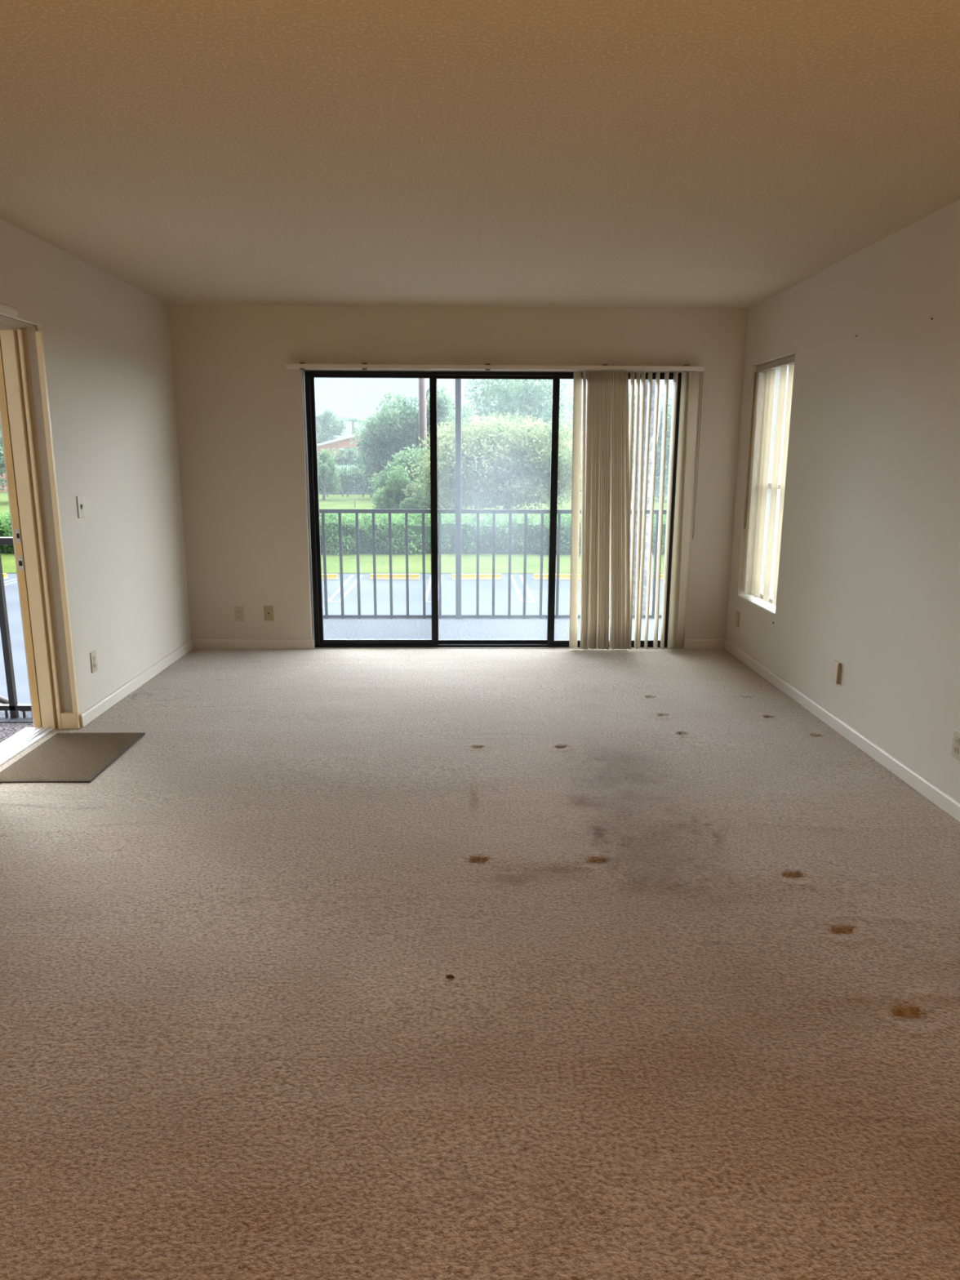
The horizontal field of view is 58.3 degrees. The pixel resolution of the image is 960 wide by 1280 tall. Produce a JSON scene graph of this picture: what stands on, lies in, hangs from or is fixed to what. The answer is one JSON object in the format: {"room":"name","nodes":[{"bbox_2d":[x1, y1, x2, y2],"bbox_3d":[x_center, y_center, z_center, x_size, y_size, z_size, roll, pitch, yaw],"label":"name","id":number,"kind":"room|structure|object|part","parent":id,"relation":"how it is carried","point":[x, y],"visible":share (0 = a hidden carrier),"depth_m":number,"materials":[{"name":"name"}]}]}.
{"room":"empty living room","nodes":[
{"label":"empty living room","id":0,"kind":"room"},
{"bbox_2d":[0,723,33,742],"bbox_3d":[-3.511,0.891,3.323,2.310,0.190,3.460,0,12,-1],"label":"floor","id":1,"kind":"structure","parent":0,"point":[6,730],"depth_m":4.76,"materials":[{"name":"grey concrete"}]},
{"bbox_2d":[0,711,32,723],"bbox_3d":[-3.543,0.547,4.957,2.310,0.218,0.200,0,12,-1],"label":"landing edge","id":2,"kind":"structure","parent":1,"relation":"attached to","point":[28,719],"depth_m":4.91,"materials":[{"name":"concrete"}]},
{"bbox_2d":[0,537,32,718],"bbox_3d":[-3.498,-0.059,4.808,2.195,1.030,0.044,0,12,-1],"label":"landing railing","id":3,"kind":"object","parent":2,"relation":"on","point":[13,707],"visible":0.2,"depth_m":4.85,"materials":[{"name":"black metal"}]},
{"bbox_3d":[-3.496,-0.543,4.704,2.195,0.040,0.044,0,12,-1],"label":"rail","id":4,"kind":"part","parent":3,"relation":"part of","materials":[{"name":"black metal"}]},
{"bbox_3d":[-2.665,-0.045,4.827,0.032,1.000,0.032,0,12,-1],"label":"post","id":5,"kind":"part","parent":3,"relation":"part of","materials":[{"name":"black metal"}]},
{"bbox_3d":[-3.499,0.386,4.903,2.195,0.030,0.032,0,12,-1],"label":"rail","id":6,"kind":"part","parent":3,"relation":"part of","materials":[{"name":"black paint"}]},
{"bbox_2d":[0,218,191,728],"bbox_3d":[-2.159,0.417,-0.287,0.250,2.740,13.346,0,12,-1],"label":"wall","id":7,"kind":"structure","parent":0,"point":[107,346],"depth_m":4.98,"materials":[{"name":"paint"}]},
{"bbox_2d":[0,302,80,765],"bbox_3d":[-2.259,-0.418,3.877,0.296,2.128,1.022,0,12,-1],"label":"door","id":8,"kind":"structure","parent":7,"relation":"in","point":[24,406],"depth_m":4.34,"materials":[{"name":"beige paint"}]},
{"bbox_3d":[-2.117,-1.414,3.547,0.026,0.042,0.790,0,12,-1],"label":"head casing","id":9,"kind":"part","parent":8,"relation":"part of","materials":[{"name":"paint"}]},
{"bbox_3d":[-2.332,-0.526,4.343,0.019,0.072,0.004,0,12,-1],"label":"strike plate","id":10,"kind":"part","parent":8,"relation":"part of","materials":[{"name":"metal"}]},
{"bbox_3d":[-2.336,-0.390,4.372,0.025,0.072,0.004,0,12,-1],"label":"strike plate","id":11,"kind":"part","parent":8,"relation":"part of","materials":[{"name":"metal"}]},
{"bbox_3d":[-2.183,-0.527,4.368,0.061,2.035,0.017,0,12,-1],"label":"casing","id":12,"kind":"part","parent":8,"relation":"part of","materials":[{"name":"paint"}]},
{"bbox_2d":[76,495,84,518],"bbox_3d":[-2.122,-0.709,4.581,0.016,0.115,0.070,0,12,-1],"label":"light switch","id":13,"kind":"object","parent":7,"relation":"attached to","point":[79,499],"visible":1,"depth_m":4.57,"materials":[{"name":"beige plastic"}]},
{"bbox_2d":[89,650,97,673],"bbox_3d":[-2.129,0.120,4.746,0.009,0.115,0.070,0,12,-1],"label":"wall outlet","id":14,"kind":"object","parent":7,"relation":"attached to","point":[93,655],"visible":1,"depth_m":4.74,"materials":[{"name":"beige plastic"}]},
{"bbox_2d":[79,639,192,727],"bbox_3d":[-2.142,0.231,5.519,0.013,0.072,1.916,0,12,-1],"label":"baseboard","id":15,"kind":"structure","parent":7,"relation":"attached to","point":[95,710],"depth_m":5.28,"materials":[{"name":"paint"}]},
{"bbox_2d":[168,304,747,648],"bbox_3d":[-0.148,-1.003,6.376,4.535,2.740,0.200,0,12,-1],"label":"wall","id":16,"kind":"structure","parent":0,"point":[241,414],"depth_m":6.12,"materials":[{"name":"paint"}]},
{"bbox_2d":[234,606,244,621],"bbox_3d":[-1.794,-0.194,6.410,0.070,0.115,0.009,0,12,-1],"label":"wall outlet","id":17,"kind":"object","parent":16,"relation":"attached to","point":[238,611],"visible":1,"depth_m":6.41,"materials":[{"name":"beige plastic"}]},
{"bbox_2d":[263,605,273,621],"bbox_3d":[-1.575,-0.199,6.411,0.070,0.115,0.014,0,12,-1],"label":"cable plate","id":18,"kind":"object","parent":16,"relation":"attached to","point":[268,610],"visible":1,"depth_m":6.41,"materials":[{"name":"beige plastic"}]},
{"bbox_2d":[192,639,724,648],"bbox_3d":[-0.149,0.030,6.489,4.009,0.072,0.013,0,12,-1],"label":"baseboard","id":19,"kind":"structure","parent":16,"relation":"attached to","point":[197,643],"depth_m":6.46,"materials":[{"name":"paint"}]},
{"bbox_2d":[304,370,681,648],"bbox_3d":[0.104,-0.929,6.361,2.718,2.012,0.141,0,12,-1],"label":"door","id":20,"kind":"structure","parent":16,"relation":"in","point":[320,642],"depth_m":6.34,"materials":[{"name":"black metal"}]},
{"bbox_3d":[-0.764,-0.930,6.334,0.898,1.970,0.030,0,12,-1],"label":"sash","id":21,"kind":"part","parent":20,"relation":"part of","materials":[{"name":"clear glass"}]},
{"bbox_3d":[0.101,-0.938,6.385,0.926,1.970,0.030,0,12,-1],"label":"sash","id":22,"kind":"part","parent":20,"relation":"part of","materials":[{"name":"clear glass"}]},
{"bbox_3d":[0.971,-0.930,6.368,0.908,1.970,0.030,0,12,-1],"label":"sash","id":23,"kind":"part","parent":20,"relation":"part of","materials":[{"name":"black metal"}]},
{"bbox_2d":[284,362,704,649],"bbox_3d":[0.108,-0.935,6.234,2.926,2.037,0.116,0,12,-1],"label":"vertical blind","id":24,"kind":"object","parent":16,"relation":"attached to","point":[606,565],"visible":1,"depth_m":6.20,"materials":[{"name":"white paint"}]},
{"bbox_3d":[1.559,-1.314,6.187,0.020,1.180,0.009,-9,15,-36],"label":"cord","id":25,"kind":"part","parent":24,"relation":"part of","materials":[{"name":"white plastic"}]},
{"bbox_3d":[1.569,-1.328,6.181,0.007,1.150,0.017,2,12,8],"label":"cord","id":26,"kind":"part","parent":24,"relation":"part of","materials":[{"name":"white plastic"}]},
{"bbox_2d":[0,648,959,1279],"bbox_3d":[-0.086,1.464,-0.022,4.166,0.021,13.346,0,12,-1],"label":"floor","id":27,"kind":"structure","parent":0,"point":[698,1018],"depth_m":2.39,"materials":[{"name":"beige carpet"}]},
{"bbox_2d":[0,733,145,783],"bbox_3d":[-1.961,0.556,4.138,0.454,0.018,0.682,0,12,-1],"label":"doormat","id":28,"kind":"object","parent":27,"relation":"on","point":[64,757],"visible":1,"depth_m":4.08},
{"bbox_2d":[445,974,454,978],"bbox_3d":[-0.083,0.939,2.400,0.027,0.009,0.014,4,13,16],"label":"scrap","id":29,"kind":"object","parent":27,"relation":"on","point":[451,976],"visible":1,"depth_m":2.40,"materials":[{"name":"brown"}]},
{"bbox_2d":[0,0,959,308],"bbox_3d":[-0.012,-0.997,-0.548,4.535,0.150,13.746,0,12,-1],"label":"ceiling","id":30,"kind":"structure","parent":0,"point":[548,153],"depth_m":2.85,"materials":[{"name":"white paint"}]},
{"bbox_2d":[323,617,661,639],"bbox_3d":[0.205,0.030,7.384,4.500,0.200,1.444,0,12,-1],"label":"floor","id":31,"kind":"structure","parent":0,"point":[333,628],"depth_m":7.51,"materials":[{"name":"concrete"}]},
{"bbox_2d":[319,378,666,618],"bbox_3d":[0.198,-1.507,7.710,4.400,2.670,0.052,0,12,-1],"label":"balcony railing","id":32,"kind":"object","parent":31,"relation":"on","point":[458,511],"visible":0.5,"depth_m":7.84,"materials":[{"name":"brown metal"}]},
{"bbox_3d":[-0.194,-1.507,7.702,0.052,2.670,0.052,0,12,-1],"label":"post","id":33,"kind":"part","parent":32,"relation":"part of","materials":[{"name":"grey metal"}]},
{"bbox_3d":[0.193,-0.219,7.987,4.400,0.025,0.028,0,12,-1],"label":"rail","id":34,"kind":"part","parent":32,"relation":"part of","materials":[{"name":"brown metal"}]},
{"bbox_3d":[0.197,-1.163,7.784,4.400,0.035,0.044,0,12,-1],"label":"rail","id":35,"kind":"part","parent":32,"relation":"part of","materials":[{"name":"brown metal"}]},
{"bbox_2d":[726,199,959,801],"bbox_3d":[2.100,0.415,-0.204,0.200,2.740,13.346,0,12,-1],"label":"wall","id":36,"kind":"structure","parent":0,"point":[868,575],"depth_m":4.18,"materials":[{"name":"paint"}]},
{"bbox_2d":[735,610,739,627],"bbox_3d":[1.869,-0.153,6.246,0.007,0.115,0.070,0,12,-1],"label":"wall plate","id":37,"kind":"object","parent":36,"relation":"attached to","point":[737,616],"visible":1,"depth_m":6.24,"materials":[{"name":"beige plastic"}]},
{"bbox_2d":[737,365,788,615],"bbox_3d":[1.966,-1.021,5.712,0.174,1.610,0.770,0,12,-1],"label":"window","id":38,"kind":"structure","parent":36,"relation":"in","point":[767,606],"depth_m":5.94,"materials":[{"name":"metal"}]},
{"bbox_3d":[1.938,-0.242,5.878,0.124,0.016,0.770,0,12,-1],"label":"sill","id":39,"kind":"part","parent":38,"relation":"part of","materials":[{"name":"paint"}]},
{"bbox_2d":[742,355,795,604],"bbox_3d":[1.924,-1.040,5.712,0.069,1.562,0.770,0,12,-1],"label":"vertical blind","id":40,"kind":"object","parent":38,"relation":"attached to","point":[769,369],"visible":0.84,"depth_m":5.79,"materials":[{"name":"beige plastic"}]},
{"bbox_3d":[1.887,-1.314,6.018,0.008,1.067,0.029,0,12,-1],"label":"cord","id":41,"kind":"part","parent":40,"relation":"part of","materials":[{"name":"white plastic"}]},
{"bbox_3d":[2.023,-1.016,5.714,0.040,0.030,0.710,0,12,-1],"label":"meeting rail","id":42,"kind":"part","parent":38,"relation":"part of","materials":[{"name":"metal"}]},
{"bbox_3d":[2.028,-1.027,5.712,0.050,1.598,0.770,0,12,-1],"label":"frame","id":43,"kind":"part","parent":38,"relation":"part of","materials":[{"name":"metal"}]},
{"bbox_2d":[831,660,841,684],"bbox_3d":[1.897,0.171,4.582,0.018,0.115,0.070,0,12,-1],"label":"wall plate","id":44,"kind":"object","parent":36,"relation":"attached to","point":[836,668],"visible":1,"depth_m":4.56,"materials":[{"name":"beige plastic"}]},
{"bbox_2d":[724,639,959,822],"bbox_3d":[1.990,1.426,0.011,0.013,0.072,13.346,0,12,-1],"label":"baseboard","id":45,"kind":"structure","parent":36,"relation":"attached to","point":[922,785],"depth_m":4.30,"materials":[{"name":"paint"}]},
{"bbox_2d":[951,728,959,760],"bbox_3d":[1.923,0.424,3.466,0.009,0.115,0.070,0,12,-1],"label":"wall outlet","id":46,"kind":"object","parent":36,"relation":"attached to","point":[955,753],"visible":1,"depth_m":3.47,"materials":[{"name":"beige plastic"}]},
{"bbox_2d":[953,746,958,753],"bbox_3d":[1.922,0.443,3.470,0.004,0.023,0.033,0,12,-1],"label":"socket","id":47,"kind":"object","parent":46,"relation":"attached to","point":[955,748],"depth_m":3.47,"materials":[{"name":"beige plastic"}]},
{"bbox_2d":[954,737,959,744],"bbox_3d":[1.922,0.405,3.461,0.004,0.023,0.033,0,12,-1],"label":"socket","id":48,"kind":"object","parent":46,"relation":"attached to","point":[957,740],"depth_m":3.46,"materials":[{"name":"beige plastic"}]},
{"label":"outside","id":49,"kind":"structure","parent":0,"visible":0},
{"bbox_2d":[0,471,781,573],"bbox_3d":[-2.825,-26.255,143.302,320.000,0.300,228.700,0,12,-1],"label":"lawn","id":50,"kind":"structure","parent":49,"point":[468,561],"depth_m":35.53,"materials":[{"name":"green plant"}]},
{"bbox_2d":[0,426,7,491],"bbox_3d":[-40.271,-16.333,75.098,8.755,8.863,9.570,0,12,-1],"label":"tree","id":51,"kind":"object","parent":50,"relation":"on","point":[2,456],"visible":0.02,"depth_m":73.37,"materials":[{"name":"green plant"}]},
{"bbox_2d":[0,468,7,492],"bbox_3d":[-50.000,-20.937,100.908,21.200,6.750,9.000,0,12,-1],"label":"house","id":52,"kind":"structure","parent":50,"relation":"on","point":[5,487],"depth_m":97.49,"materials":[{"name":"paint"}]},
{"bbox_2d":[317,448,342,499],"bbox_3d":[-14.979,-15.778,82.171,3.434,5.000,3.874,0,12,-1],"label":"tree","id":53,"kind":"object","parent":50,"relation":"on","point":[325,464],"visible":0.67,"depth_m":82.14,"materials":[{"name":"green plant"}]},
{"bbox_2d":[315,408,346,444],"bbox_3d":[-21.594,-27.021,120.876,6.024,10.708,5.831,0,12,-1],"label":"tree","id":54,"kind":"object","parent":50,"relation":"on","point":[325,433],"visible":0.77,"depth_m":119.58,"materials":[{"name":"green plant"}]},
{"bbox_2d":[0,508,666,555],"bbox_3d":[-11.737,-4.657,37.931,47.093,2.342,2.974,0,12,-2],"label":"hedge","id":55,"kind":"object","parent":50,"relation":"on","point":[468,529],"visible":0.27,"depth_m":37.66,"materials":[{"name":"green plant"}]},
{"bbox_2d":[326,487,343,497],"bbox_3d":[-14.951,-15.250,88.707,1.700,1.000,0.530,0,12,-1],"label":"garden bench","id":56,"kind":"object","parent":50,"relation":"on","point":[340,487],"visible":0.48,"depth_m":88.83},
{"bbox_2d":[331,446,364,474],"bbox_3d":[-8.563,-19.599,101.015,17.954,6.378,3.538,0,12,-1],"label":"hedge","id":57,"kind":"object","parent":50,"relation":"on","point":[344,460],"visible":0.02,"depth_m":100.00,"materials":[{"name":"green plant"}]},
{"bbox_2d":[337,416,366,435],"bbox_3d":[-18.841,-28.289,128.528,5.996,9.807,5.881,0,12,-1],"label":"palm tree","id":58,"kind":"object","parent":50,"relation":"on","point":[352,420],"visible":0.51,"depth_m":127.34,"materials":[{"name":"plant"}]},
{"bbox_3d":[-18.826,-32.190,127.692,5.996,1.827,5.881,0,12,-1],"label":"crown","id":59,"kind":"part","parent":58,"relation":"part of","materials":[{"name":"green plant"}]},
{"bbox_2d":[346,487,364,497],"bbox_3d":[-12.852,-15.251,88.748,1.700,1.000,0.530,0,12,-1],"label":"garden bench","id":60,"kind":"object","parent":50,"relation":"on","point":[348,492],"visible":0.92,"depth_m":88.88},
{"bbox_2d":[316,433,418,462],"bbox_3d":[-13.515,-22.816,109.613,14.700,7.050,10.600,0,12,-1],"label":"house","id":61,"kind":"structure","parent":50,"relation":"on","point":[344,442],"depth_m":105.00,"materials":[{"name":"paint"}]},
{"bbox_2d":[366,487,375,497],"bbox_3d":[-11.148,-15.208,88.581,1.040,1.000,1.040,0,12,-1],"label":"urn","id":62,"kind":"object","parent":50,"relation":"on","point":[369,490],"visible":0.53,"depth_m":88.17,"materials":[{"name":"grey stone"}]},
{"bbox_2d":[349,390,427,493],"bbox_3d":[-8.651,-18.944,83.930,8.324,10.496,7.412,0,12,-1],"label":"tree","id":63,"kind":"object","parent":50,"relation":"on","point":[393,430],"visible":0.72,"depth_m":82.26,"materials":[{"name":"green plant"}]},
{"bbox_2d":[370,464,426,519],"bbox_3d":[-4.729,-8.604,51.800,3.302,3.822,2.669,3,12,14],"label":"shrub","id":64,"kind":"object","parent":50,"relation":"on","point":[393,491],"visible":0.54,"depth_m":51.03,"materials":[{"name":"green plant"}]},
{"bbox_2d":[399,497,423,524],"bbox_3d":[-3.885,-6.870,48.541,1.431,2.388,1.459,0,12,-1],"label":"shrub","id":65,"kind":"object","parent":50,"relation":"on","point":[412,503],"visible":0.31,"depth_m":48.19,"materials":[{"name":"green plant"}]},
{"bbox_2d":[368,444,466,521],"bbox_3d":[-3.826,-9.985,55.114,6.624,5.103,5.362,-1,12,-8],"label":"shrub","id":66,"kind":"object","parent":50,"relation":"on","point":[403,460],"visible":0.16,"depth_m":54.08,"materials":[{"name":"green plant"}]},
{"bbox_2d":[418,377,426,457],"bbox_3d":[-3.911,-14.163,58.768,2.400,11.500,0.590,0,12,-1],"label":"utility pole","id":67,"kind":"object","parent":50,"relation":"on","point":[422,381],"visible":0.28,"depth_m":58.29,"materials":[{"name":"brown wood"}]},
{"bbox_2d":[416,383,491,487],"bbox_3d":[-2.195,-18.657,81.695,8.071,10.917,7.413,0,12,-1],"label":"tree","id":68,"kind":"object","parent":50,"relation":"on","point":[442,412],"visible":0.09,"depth_m":80.28,"materials":[{"name":"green plant"}]},
{"bbox_2d":[354,493,581,507],"bbox_3d":[-6.401,-11.513,71.055,50.000,1.150,0.070,0,12,-1],"label":"wire fence","id":69,"kind":"object","parent":50,"relation":"on","point":[354,493],"visible":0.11,"depth_m":71.23,"materials":[{"name":"grey metal"}]},
{"bbox_2d":[400,410,582,524],"bbox_3d":[1.207,-9.699,49.517,11.294,6.924,7.797,-3,12,-13],"label":"bush","id":70,"kind":"object","parent":50,"relation":"on","point":[504,455],"visible":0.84,"depth_m":47.78,"materials":[{"name":"green plant"}]},
{"bbox_2d":[318,464,667,495],"bbox_3d":[-7.039,-17.558,95.616,63.395,4.197,4.018,0,12,-1],"label":"hedge","id":71,"kind":"object","parent":50,"relation":"on","point":[353,479],"visible":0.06,"depth_m":94.73,"materials":[{"name":"green plant"}]},
{"bbox_2d":[461,378,573,466],"bbox_3d":[3.765,-22.107,96.946,16.520,19.196,11.925,0,12,-1],"label":"tree","id":72,"kind":"object","parent":50,"relation":"on","point":[514,400],"visible":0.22,"depth_m":94.59,"materials":[{"name":"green plant"}]},
{"bbox_2d":[628,387,671,501],"bbox_3d":[15.173,-18.449,84.302,10.044,12.112,8.513,0,12,-1],"label":"tree","id":73,"kind":"object","parent":50,"relation":"on","point":[658,463],"visible":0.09,"depth_m":82.18,"materials":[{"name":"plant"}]},
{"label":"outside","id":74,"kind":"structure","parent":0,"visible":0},
{"bbox_2d":[0,573,774,711],"bbox_3d":[-7.880,0.309,19.295,135.000,0.304,24.700,0,12,-1],"label":"road","id":75,"kind":"structure","parent":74,"point":[349,580],"depth_m":25.79,"materials":[{"name":"grey asphalt"}]},
{"bbox_2d":[3,573,8,579],"bbox_3d":[-17.283,-2.215,29.769,1.720,0.182,0.270,0,12,-1],"label":"wheel stop","id":76,"kind":"object","parent":75,"relation":"on","point":[5,575],"visible":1,"depth_m":29.76,"materials":[{"name":"yellow paint"}]},
{"bbox_2d":[321,573,337,579],"bbox_3d":[-5.837,-2.219,29.994,1.720,0.182,0.270,0,12,-1],"label":"wheel stop","id":77,"kind":"object","parent":75,"relation":"on","point":[329,576],"visible":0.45,"depth_m":29.91,"materials":[{"name":"concrete"}]},
{"bbox_2d":[369,573,419,579],"bbox_3d":[-2.976,-2.220,30.050,1.720,0.182,0.270,0,12,-1],"label":"wheel stop","id":78,"kind":"object","parent":75,"relation":"on","point":[379,576],"visible":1,"depth_m":29.95,"materials":[{"name":"concrete"}]},
{"bbox_2d":[452,573,501,579],"bbox_3d":[-0.114,-2.222,30.106,1.720,0.182,0.270,0,12,-1],"label":"wheel stop","id":79,"kind":"object","parent":75,"relation":"on","point":[464,576],"visible":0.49,"depth_m":30.01,"materials":[{"name":"concrete"}]},
{"bbox_2d":[533,573,581,579],"bbox_3d":[2.747,-2.223,30.162,1.720,0.182,0.270,0,12,-1],"label":"wheel stop","id":80,"kind":"object","parent":75,"relation":"on","point":[536,576],"visible":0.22,"depth_m":30.06,"materials":[{"name":"concrete"}]},
{"bbox_2d":[630,379,662,614],"bbox_3d":[2.709,-3.646,13.582,3.885,9.928,3.978,0,12,-1],"label":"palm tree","id":81,"kind":"object","parent":75,"relation":"on","point":[653,388],"visible":0.05,"depth_m":13.73,"materials":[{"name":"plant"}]},
{"bbox_2d":[651,573,663,579],"bbox_3d":[5.609,-2.224,30.219,1.720,0.182,0.270,0,12,-1],"label":"wheel stop","id":82,"kind":"object","parent":75,"relation":"on","point":[661,575],"visible":0.05,"depth_m":30.14,"materials":[{"name":"concrete"}]},
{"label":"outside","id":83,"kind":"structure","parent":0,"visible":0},
{"bbox_2d":[0,695,31,711],"bbox_3d":[-3.503,0.821,6.500,1.674,1.584,0.048,-1,12,-5],"label":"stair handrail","id":84,"kind":"object","parent":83,"point":[3,700],"visible":0.02,"depth_m":6.40,"materials":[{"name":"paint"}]}
]}

